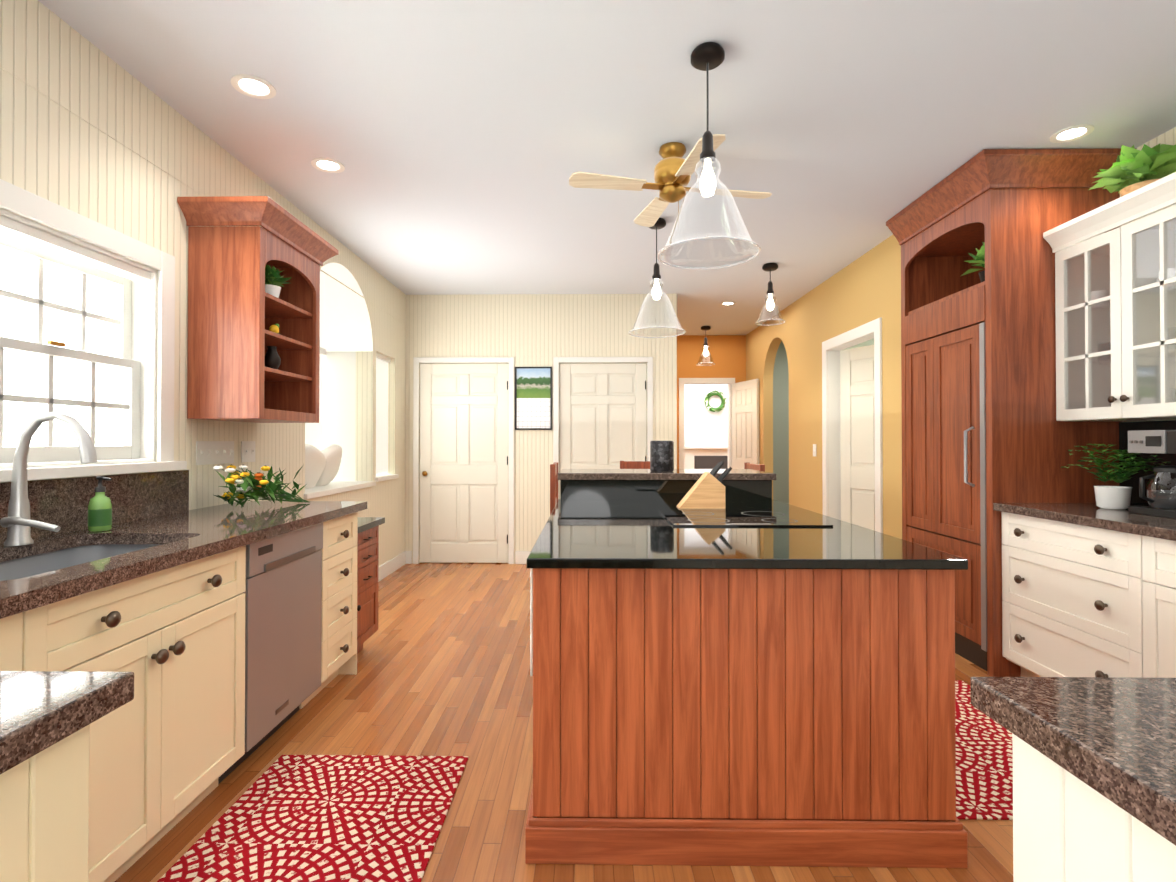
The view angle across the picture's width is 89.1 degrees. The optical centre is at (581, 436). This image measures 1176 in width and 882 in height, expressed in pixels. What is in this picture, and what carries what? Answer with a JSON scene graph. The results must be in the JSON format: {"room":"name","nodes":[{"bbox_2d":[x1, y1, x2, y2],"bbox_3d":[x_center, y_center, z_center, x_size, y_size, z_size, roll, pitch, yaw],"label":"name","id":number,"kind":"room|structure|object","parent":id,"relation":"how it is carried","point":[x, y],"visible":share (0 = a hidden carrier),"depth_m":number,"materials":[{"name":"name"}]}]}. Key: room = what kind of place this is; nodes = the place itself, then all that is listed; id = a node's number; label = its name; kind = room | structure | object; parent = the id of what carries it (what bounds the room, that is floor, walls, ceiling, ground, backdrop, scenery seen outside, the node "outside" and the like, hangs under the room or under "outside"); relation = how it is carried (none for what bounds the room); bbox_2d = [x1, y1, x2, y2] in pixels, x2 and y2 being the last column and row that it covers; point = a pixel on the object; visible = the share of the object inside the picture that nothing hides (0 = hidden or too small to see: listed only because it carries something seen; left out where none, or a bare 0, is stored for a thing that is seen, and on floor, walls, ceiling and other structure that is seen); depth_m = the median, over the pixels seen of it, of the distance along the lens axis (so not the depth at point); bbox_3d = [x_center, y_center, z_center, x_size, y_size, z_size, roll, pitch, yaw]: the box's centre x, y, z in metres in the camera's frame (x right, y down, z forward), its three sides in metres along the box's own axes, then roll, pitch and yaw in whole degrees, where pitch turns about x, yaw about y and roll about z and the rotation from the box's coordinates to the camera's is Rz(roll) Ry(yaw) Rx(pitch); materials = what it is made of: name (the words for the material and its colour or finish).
{"room":"kitchen","nodes":[
{"label":"kitchen","id":0,"kind":"room"},
{"bbox_2d":[0,0,405,566],"bbox_3d":[-2.109,-0.117,1.787,0.500,2.750,8.890,0,-1,1],"label":"wall","id":1,"kind":"structure","parent":0,"point":[54,152],"depth_m":2.74,"materials":[{"name":"white paint"}]},
{"bbox_2d":[0,179,186,482],"bbox_3d":[-1.908,-0.338,1.711,0.205,0.960,2.020,0,-1,1],"label":"window","id":2,"kind":"structure","parent":1,"relation":"in","point":[139,295],"depth_m":2.35,"materials":[{"name":"white wood"}]},
{"bbox_2d":[0,470,188,541],"bbox_3d":[-1.856,0.232,0.824,0.026,0.191,3.880,0,-1,1],"label":"backsplash","id":3,"kind":"structure","parent":1,"relation":"attached to","point":[62,502],"depth_m":2.25,"materials":[{"name":"brown stone"}]},
{"bbox_2d":[0,64,406,356],"bbox_3d":[-1.858,-1.024,1.731,0.003,0.338,8.770,0,-1,1],"label":"trim","id":4,"kind":"structure","parent":1,"relation":"attached to","point":[81,117],"depth_m":2.35,"materials":[{"name":"beige wood"}]},
{"bbox_2d":[196,441,233,464],"bbox_3d":[-1.833,0.082,2.983,0.017,0.113,0.296,0,-1,1],"label":"switch plate","id":5,"kind":"object","parent":1,"relation":"attached to","point":[214,452],"depth_m":2.99,"materials":[{"name":"white plastic"}]},
{"bbox_2d":[241,441,254,462],"bbox_3d":[-1.828,0.084,3.291,0.017,0.115,0.130,0,-1,1],"label":"switch plate","id":6,"kind":"object","parent":1,"relation":"attached to","point":[247,447],"depth_m":3.28,"materials":[{"name":"white plastic"}]},
{"bbox_2d":[177,196,338,422],"bbox_3d":[-1.628,-0.585,3.099,0.415,1.010,0.770,0,-1,1],"label":"upper cabinet","id":7,"kind":"object","parent":1,"relation":"attached to","point":[253,321],"visible":1,"depth_m":2.79,"materials":[{"name":"brown wood"}]},
{"bbox_2d":[265,346,280,368],"bbox_3d":[-1.571,-0.396,3.037,0.080,0.120,0.078,0,-1,1],"label":"vase","id":8,"kind":"object","parent":7,"relation":"on","point":[272,359],"depth_m":3.01,"materials":[{"name":"black ceramic"}]},
{"bbox_2d":[265,265,291,297],"bbox_3d":[-1.583,-0.788,3.044,0.255,0.184,0.219,0,-1,1],"label":"plant","id":9,"kind":"object","parent":7,"relation":"on","point":[273,279],"depth_m":3.01,"materials":[{"name":"green plant"}]},
{"bbox_2d":[305,347,325,450],"bbox_3d":[-2.259,-0.206,4.580,0.060,1.120,1.230,0,-1,1],"label":"window blinds","id":10,"kind":"object","parent":1,"relation":"attached to","point":[314,434],"depth_m":5.13,"materials":[{"name":"white"}]},
{"bbox_2d":[303,474,398,499],"bbox_3d":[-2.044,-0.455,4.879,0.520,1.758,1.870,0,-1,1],"label":"window sill","id":11,"kind":"structure","parent":1,"relation":"attached to","point":[333,487],"depth_m":4.68,"materials":[{"name":"white wood"}]},
{"bbox_2d":[305,444,341,487],"bbox_3d":[-2.019,0.232,4.562,0.172,0.356,0.747,0,-1,1],"label":"pillow","id":12,"kind":"object","parent":11,"relation":"on","point":[322,467],"visible":0.58,"depth_m":4.51,"materials":[{"name":"white fabric"}]},
{"bbox_2d":[376,352,390,473],"bbox_3d":[-1.875,-0.207,5.537,0.060,1.100,0.534,0,-1,1],"label":"window","id":13,"kind":"structure","parent":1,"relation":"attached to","point":[382,361],"depth_m":5.61,"materials":[{"name":"white"}]},
{"bbox_2d":[378,551,408,581],"bbox_3d":[-1.799,1.222,4.870,0.030,0.130,2.450,0,-1,1],"label":"baseboard","id":14,"kind":"structure","parent":1,"relation":"attached to","point":[389,567],"depth_m":5.66,"materials":[{"name":"white wood"}]},
{"bbox_2d":[405,294,676,563],"bbox_3d":[-0.486,-0.077,6.148,2.920,2.750,0.120,0,-1,1],"label":"wall","id":15,"kind":"structure","parent":0,"point":[503,325],"depth_m":6.07,"materials":[{"name":"beige paint"}]},
{"bbox_2d":[420,363,508,562],"bbox_3d":[-1.196,0.271,6.102,0.912,2.038,0.091,0,-1,1],"label":"back door","id":16,"kind":"structure","parent":15,"relation":"in","point":[464,462],"depth_m":6.11,"materials":[{"name":"beige wood"}]},
{"bbox_2d":[515,551,530,563],"bbox_3d":[-0.482,1.233,6.068,0.370,0.130,0.015,0,-1,1],"label":"baseboard","id":17,"kind":"structure","parent":15,"relation":"attached to","point":[520,556],"depth_m":6.06,"materials":[{"name":"white wood"}]},
{"bbox_2d":[515,367,551,429],"bbox_3d":[-0.484,-0.387,6.081,0.377,0.642,0.019,0,-1,1],"label":"calendar","id":18,"kind":"object","parent":15,"relation":"attached to","point":[533,398],"visible":0.92,"depth_m":6.08,"materials":[{"name":"white paper"}]},
{"bbox_2d":[407,294,676,356],"bbox_3d":[-0.397,-1.133,6.096,2.740,0.638,0.003,0,-1,1],"label":"trim","id":19,"kind":"structure","parent":15,"relation":"attached to","point":[534,294],"depth_m":6.09,"materials":[{"name":"beige wood"}]},
{"bbox_2d":[559,363,646,498],"bbox_3d":[0.224,0.271,6.081,0.892,2.038,0.091,0,-1,1],"label":"back door","id":20,"kind":"structure","parent":15,"relation":"in","point":[602,415],"depth_m":6.09,"materials":[{"name":"beige wood"}]},
{"bbox_2d":[115,563,1012,881],"bbox_3d":[1.248,1.314,4.630,7.950,0.060,14.900,0,-1,1],"label":"floor","id":21,"kind":"structure","parent":0,"point":[443,661],"depth_m":2.54,"materials":[{"name":"brown wood"}]},
{"bbox_2d":[0,602,59,670],"bbox_3d":[-1.549,0.810,0.895,0.635,0.880,0.954,0,-1,1],"label":"base cabinet","id":22,"kind":"object","parent":21,"relation":"on","point":[30,641],"depth_m":1.33,"materials":[{"name":"beige wood"}]},
{"bbox_2d":[0,731,89,881],"bbox_3d":[-0.916,0.797,-0.439,0.492,0.880,2.492,0,-1,1],"label":"base cabinet","id":23,"kind":"object","parent":21,"relation":"on","point":[44,807],"depth_m":0.73,"materials":[{"name":"beige wood"}]},
{"bbox_2d":[0,671,133,778],"bbox_3d":[-0.921,0.337,-0.420,0.560,0.040,2.520,0,-1,1],"label":"countertop","id":24,"kind":"structure","parent":23,"relation":"on","point":[40,711],"depth_m":0.75,"materials":[{"name":"brown stone"}]},
{"bbox_2d":[180,514,357,713],"bbox_3d":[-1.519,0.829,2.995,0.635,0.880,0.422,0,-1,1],"label":"base cabinet","id":25,"kind":"object","parent":21,"relation":"on","point":[212,640],"depth_m":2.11,"materials":[{"name":"beige wood"}]},
{"bbox_2d":[0,502,366,621],"bbox_3d":[-1.525,0.350,1.054,0.680,0.040,4.350,0,-1,1],"label":"countertop","id":26,"kind":"structure","parent":25,"relation":"on","point":[199,533],"depth_m":2.00,"materials":[{"name":"brown stone"}]},
{"bbox_2d":[0,411,97,545],"bbox_3d":[-1.652,0.128,1.837,0.274,0.417,0.106,0,-1,4],"label":"faucet","id":27,"kind":"object","parent":26,"relation":"on","point":[17,522],"visible":1,"depth_m":1.85,"materials":[{"name":"silver metal"}]},
{"bbox_2d":[88,476,111,531],"bbox_3d":[-1.731,0.241,2.153,0.075,0.196,0.069,0,-1,1],"label":"soap bottle","id":28,"kind":"object","parent":26,"relation":"on","point":[99,511],"visible":1,"depth_m":2.13,"materials":[{"name":"green plastic"}]},
{"bbox_2d":[0,538,219,669],"bbox_3d":[-1.525,0.470,1.728,0.470,0.212,0.780,0,-1,1],"label":"drawer","id":29,"kind":"object","parent":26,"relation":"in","point":[90,624],"depth_m":1.73,"materials":[{"name":"beige wood"}]},
{"bbox_2d":[213,464,308,507],"bbox_3d":[-1.580,0.239,2.951,0.340,0.211,0.472,0,-1,1],"label":"flower bouquet","id":30,"kind":"object","parent":26,"relation":"on","point":[250,485],"visible":1,"depth_m":2.87,"materials":[{"name":"green plant"}]},
{"bbox_2d":[218,522,322,783],"bbox_3d":[-1.516,0.827,2.474,0.646,0.875,0.602,0,-1,1],"label":"dishwasher","id":31,"kind":"object","parent":21,"relation":"on","point":[283,609],"visible":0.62,"depth_m":2.40,"materials":[{"name":"silver metal"}]},
{"bbox_2d":[157,755,468,881],"bbox_3d":[-0.822,1.251,1.605,0.740,0.008,1.490,0,-1,1],"label":"rug","id":32,"kind":"object","parent":21,"relation":"on","point":[331,818],"visible":1,"depth_m":1.92,"materials":[{"name":"red fabric"}]},
{"bbox_2d":[357,517,384,653],"bbox_3d":[-1.515,0.883,3.429,0.633,0.781,0.439,0,-1,1],"label":"base cabinet","id":33,"kind":"object","parent":21,"relation":"on","point":[367,574],"visible":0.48,"depth_m":3.44,"materials":[{"name":"brown wood"}]},
{"bbox_2d":[550,462,557,514],"bbox_3d":[0.000,0.742,4.463,0.460,1.080,0.460,0,-1,1],"label":"chair","id":34,"kind":"object","parent":21,"relation":"on","point":[553,484],"visible":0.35,"depth_m":4.25,"materials":[{"name":"brown wood"}]},
{"bbox_2d":[620,461,649,468],"bbox_3d":[0.546,0.746,4.895,0.460,1.080,0.460,0,-1,1],"label":"chair","id":35,"kind":"object","parent":21,"relation":"on","point":[634,464],"visible":0.04,"depth_m":5.09,"materials":[{"name":"brown wood"}]},
{"bbox_2d":[684,445,727,468],"bbox_3d":[1.769,0.192,10.931,2.690,2.299,0.695,0,-1,1],"label":"mantel","id":36,"kind":"object","parent":21,"relation":"on","point":[703,456],"visible":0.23,"depth_m":10.86,"materials":[{"name":"white wood"}]},
{"bbox_2d":[684,426,692,444],"bbox_3d":[1.955,-0.017,10.983,0.200,0.359,0.200,0,-1,1],"label":"light","id":37,"kind":"object","parent":36,"relation":"on","point":[687,430],"visible":0.94,"depth_m":10.92,"materials":[{"name":"white ceramic"}]},
{"bbox_2d":[525,504,967,867],"bbox_3d":[0.496,0.833,2.832,1.290,0.870,2.165,0,-1,1],"label":"kitchen island","id":38,"kind":"object","parent":21,"relation":"on","point":[753,673],"depth_m":1.77,"materials":[{"name":"brown wood"}]},
{"bbox_2d":[526,497,967,572],"bbox_3d":[0.493,0.380,2.647,1.280,0.030,1.826,0,-1,1],"label":"island countertop","id":39,"kind":"structure","parent":38,"relation":"on","point":[580,532],"depth_m":1.98,"materials":[{"name":"black stone"}]},
{"bbox_2d":[650,441,673,471],"bbox_3d":[0.510,0.123,3.761,0.148,0.192,0.148,0,-1,1],"label":"canister","id":40,"kind":"object","parent":39,"relation":"on","point":[661,456],"visible":0.98,"depth_m":3.70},
{"bbox_2d":[677,461,731,508],"bbox_3d":[0.639,0.246,3.091,0.278,0.244,0.105,0,-1,1],"label":"knife block","id":41,"kind":"object","parent":39,"relation":"on","point":[706,490],"visible":1,"depth_m":3.04,"materials":[{"name":"brown wood"}]},
{"bbox_2d":[657,509,832,524],"bbox_3d":[0.694,0.361,2.657,0.640,0.008,0.520,0,-1,1],"label":"cooktop","id":42,"kind":"object","parent":39,"relation":"in","point":[674,516],"depth_m":2.63,"materials":[{"name":"black glass"}]},
{"bbox_2d":[744,462,764,470],"bbox_3d":[1.090,0.742,4.447,0.460,1.080,0.460,0,-1,1],"label":"chair","id":43,"kind":"object","parent":21,"relation":"on","point":[759,467],"visible":0.04,"depth_m":4.40,"materials":[{"name":"brown wood"}]},
{"bbox_2d":[955,680,1012,819],"bbox_3d":[1.587,1.260,2.525,0.750,0.008,1.140,0,-1,1],"label":"rug","id":44,"kind":"object","parent":21,"relation":"on","point":[984,770],"visible":0.25,"depth_m":2.28,"materials":[{"name":"red fabric"}]},
{"bbox_2d":[886,148,1136,676],"bbox_3d":[2.464,-0.098,3.558,0.775,2.745,1.015,0,-1,1],"label":"tall cabinet","id":45,"kind":"object","parent":21,"relation":"on","point":[983,430],"visible":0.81,"depth_m":3.19,"materials":[{"name":"brown wood"}]},
{"bbox_2d":[961,242,984,281],"bbox_3d":[2.307,-0.962,3.346,0.274,0.237,0.302,0,-1,1],"label":"plant","id":46,"kind":"object","parent":45,"relation":"on","point":[979,258],"depth_m":3.33,"materials":[{"name":"green plant"}]},
{"bbox_2d":[1001,512,1136,677],"bbox_3d":[2.522,0.826,2.706,0.636,0.880,0.856,0,-1,1],"label":"base cabinet","id":47,"kind":"object","parent":21,"relation":"on","point":[1088,589],"depth_m":2.72,"materials":[{"name":"white wood"}]},
{"bbox_2d":[993,504,1175,539],"bbox_3d":[2.492,0.358,1.971,0.676,0.040,2.342,0,-1,1],"label":"countertop","id":48,"kind":"structure","parent":47,"relation":"on","point":[1087,515],"depth_m":2.60,"materials":[{"name":"brown stone"}]},
{"bbox_2d":[1061,444,1170,509],"bbox_3d":[2.543,0.190,2.849,0.416,0.311,0.368,0,-1,1],"label":"potted fern","id":49,"kind":"object","parent":48,"relation":"on","point":[1114,497],"visible":0.98,"depth_m":2.83,"materials":[{"name":"green plant"}]},
{"bbox_2d":[1128,430,1175,518],"bbox_3d":[2.583,0.158,2.561,0.278,0.370,0.280,0,-1,1],"label":"coffee maker","id":50,"kind":"object","parent":48,"relation":"on","point":[1162,503],"visible":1,"depth_m":2.60,"materials":[{"name":"black plastic"}]},
{"bbox_2d":[1012,741,1175,881],"bbox_3d":[1.305,0.796,-0.471,1.528,0.880,2.492,0,-1,1],"label":"base cabinet","id":51,"kind":"object","parent":21,"relation":"on","point":[1062,833],"depth_m":0.68,"materials":[{"name":"white wood"}]},
{"bbox_2d":[970,677,1175,852],"bbox_3d":[1.311,0.337,-0.453,1.596,0.040,2.520,0,-1,1],"label":"countertop","id":52,"kind":"structure","parent":51,"relation":"on","point":[1113,737],"depth_m":0.68,"materials":[{"name":"brown stone"}]},
{"bbox_2d":[1133,536,1175,677],"bbox_3d":[2.511,0.819,1.922,0.636,0.880,0.827,0,-1,1],"label":"base cabinet","id":53,"kind":"object","parent":21,"relation":"on","point":[1154,561],"depth_m":2.29,"materials":[{"name":"white wood"}]},
{"bbox_2d":[38,0,1175,334],"bbox_3d":[1.248,-1.506,4.656,7.950,0.080,14.900,0,-1,1],"label":"ceiling","id":54,"kind":"structure","parent":0,"point":[462,140],"depth_m":2.72,"materials":[{"name":"white paint"}]},
{"bbox_2d":[231,74,275,98],"bbox_3d":[-1.389,-1.482,2.534,0.170,0.006,0.170,0,-1,1],"label":"recessed light","id":55,"kind":"object","parent":54,"relation":"in","point":[256,87],"visible":1,"depth_m":2.53,"materials":[{"name":"white"}]},
{"bbox_2d":[311,158,344,172],"bbox_3d":[-1.378,-1.475,3.254,0.170,0.006,0.170,0,-1,1],"label":"recessed light","id":56,"kind":"object","parent":54,"relation":"in","point":[328,165],"visible":1,"depth_m":3.26,"materials":[{"name":"white"}]},
{"bbox_2d":[628,217,685,337],"bbox_3d":[0.514,-1.086,4.063,0.390,0.769,0.389,0,-1,1],"label":"pendant light","id":57,"kind":"object","parent":54,"relation":"hanging from","point":[656,290],"visible":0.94,"depth_m":4.04,"materials":[{"name":"clear glass"}]},
{"bbox_2d":[569,134,771,226],"bbox_3d":[0.469,-1.280,3.065,0.813,0.400,0.813,0,-1,34],"label":"ceiling fan","id":58,"kind":"object","parent":54,"relation":"hanging from","point":[674,170],"visible":0.94,"depth_m":3.01,"materials":[{"name":"beige wood"}]},
{"bbox_2d":[696,326,714,365],"bbox_3d":[1.629,-1.188,7.798,0.248,0.497,0.248,0,-1,1],"label":"pendant light","id":59,"kind":"object","parent":54,"relation":"hanging from","point":[705,344],"visible":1,"depth_m":7.78,"materials":[{"name":"clear glass"}]},
{"bbox_2d":[657,42,760,268],"bbox_3d":[0.488,-1.093,2.303,0.390,0.789,0.390,0,-1,1],"label":"pendant light","id":60,"kind":"object","parent":54,"relation":"hanging from","point":[706,56],"visible":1,"depth_m":2.28,"materials":[{"name":"clear glass"}]},
{"bbox_2d":[720,302,735,305],"bbox_3d":[1.599,-1.445,6.501,0.170,0.006,0.170,0,-1,1],"label":"recessed light","id":61,"kind":"object","parent":54,"relation":"in","point":[728,303],"visible":0.98,"depth_m":6.50,"materials":[{"name":"white"}]},
{"bbox_2d":[755,263,785,325],"bbox_3d":[1.609,-1.213,5.078,0.248,0.497,0.248,0,-1,1],"label":"pendant light","id":62,"kind":"object","parent":54,"relation":"hanging from","point":[769,267],"visible":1,"depth_m":5.06,"materials":[{"name":"clear glass"}]},
{"bbox_2d":[1050,124,1093,142],"bbox_3d":[2.397,-1.478,2.919,0.170,0.006,0.170,0,-1,1],"label":"recessed light","id":63,"kind":"object","parent":54,"relation":"in","point":[1071,133],"visible":1,"depth_m":2.92,"materials":[{"name":"white"}]},
{"bbox_2d":[684,384,727,444],"bbox_3d":[2.320,-0.029,11.328,4.000,2.750,0.100,0,-1,1],"label":"wall","id":64,"kind":"structure","parent":0,"point":[708,427],"depth_m":11.27,"materials":[{"name":"white paint"}]},
{"bbox_2d":[704,390,726,412],"bbox_3d":[2.520,-0.658,11.191,0.453,0.431,0.139,0,-1,1],"label":"wreath","id":65,"kind":"object","parent":64,"relation":"attached to","point":[721,395],"visible":1,"depth_m":11.18,"materials":[{"name":"green plant"}]},
{"bbox_2d":[677,335,745,468],"bbox_3d":[2.334,-0.055,8.487,2.890,2.750,0.120,0,-1,1],"label":"wall","id":66,"kind":"structure","parent":0,"point":[727,353],"depth_m":8.44,"materials":[{"name":"orange paint"}]},
{"bbox_2d":[679,378,734,468],"bbox_3d":[1.779,0.248,8.484,0.790,2.145,0.138,0,-1,1],"label":"door frame","id":67,"kind":"structure","parent":66,"relation":"attached to","point":[729,382],"depth_m":8.42,"materials":[{"name":"white wood"}]},
{"bbox_2d":[732,379,758,468],"bbox_3d":[2.215,0.282,8.061,0.040,2.052,0.680,0,-1,-13],"label":"door","id":68,"kind":"structure","parent":66,"relation":"in","point":[745,421],"depth_m":8.02,"materials":[{"name":"beige wood"}]},
{"bbox_2d":[746,235,901,538],"bbox_3d":[3.072,-0.075,6.299,1.550,2.750,4.475,0,-1,1],"label":"wall","id":69,"kind":"structure","parent":0,"point":[784,363],"depth_m":5.83,"materials":[{"name":"yellow"}]},
{"bbox_2d":[813,444,815,455],"bbox_3d":[2.283,0.136,5.846,0.014,0.120,0.080,0,-1,1],"label":"light switch","id":70,"kind":"object","parent":69,"relation":"attached to","point":[814,449],"visible":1,"depth_m":5.84,"materials":[{"name":"white plastic"}]},
{"bbox_2d":[822,318,882,532],"bbox_3d":[2.330,0.198,5.054,0.138,2.180,1.120,0,-1,1],"label":"door frame","id":71,"kind":"structure","parent":69,"relation":"attached to","point":[831,465],"depth_m":5.52,"materials":[{"name":"white wood"}]},
{"bbox_2d":[840,345,874,530],"bbox_3d":[2.576,0.242,5.085,0.391,2.076,0.840,0,-1,1],"label":"hall door","id":72,"kind":"structure","parent":69,"relation":"in","point":[857,437],"depth_m":5.32,"materials":[{"name":"beige wood"}]},
{"bbox_2d":[1120,127,1175,421],"bbox_3d":[2.636,-0.127,0.732,0.600,2.750,6.920,0,-1,1],"label":"wall","id":73,"kind":"structure","parent":0,"point":[1168,137],"depth_m":2.92,"materials":[{"name":"beige paint"}]},
{"bbox_2d":[1051,172,1175,420],"bbox_3d":[2.667,-0.581,2.727,0.346,0.995,0.838,0,-1,1],"label":"upper cabinet","id":74,"kind":"object","parent":73,"relation":"attached to","point":[1115,300],"depth_m":2.77,"materials":[{"name":"white wood"}]},
{"bbox_2d":[1089,144,1175,196],"bbox_3d":[2.684,-1.242,2.341,0.460,0.317,1.445,0,-1,1],"label":"plant","id":75,"kind":"object","parent":74,"relation":"on","point":[1134,169],"depth_m":2.79,"materials":[{"name":"green plant"}]},
{"label":"outside","id":76,"kind":"structure","parent":0,"visible":0},
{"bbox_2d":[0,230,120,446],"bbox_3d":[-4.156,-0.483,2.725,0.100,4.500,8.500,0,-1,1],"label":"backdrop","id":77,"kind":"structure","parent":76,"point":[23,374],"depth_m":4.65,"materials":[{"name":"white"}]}
]}

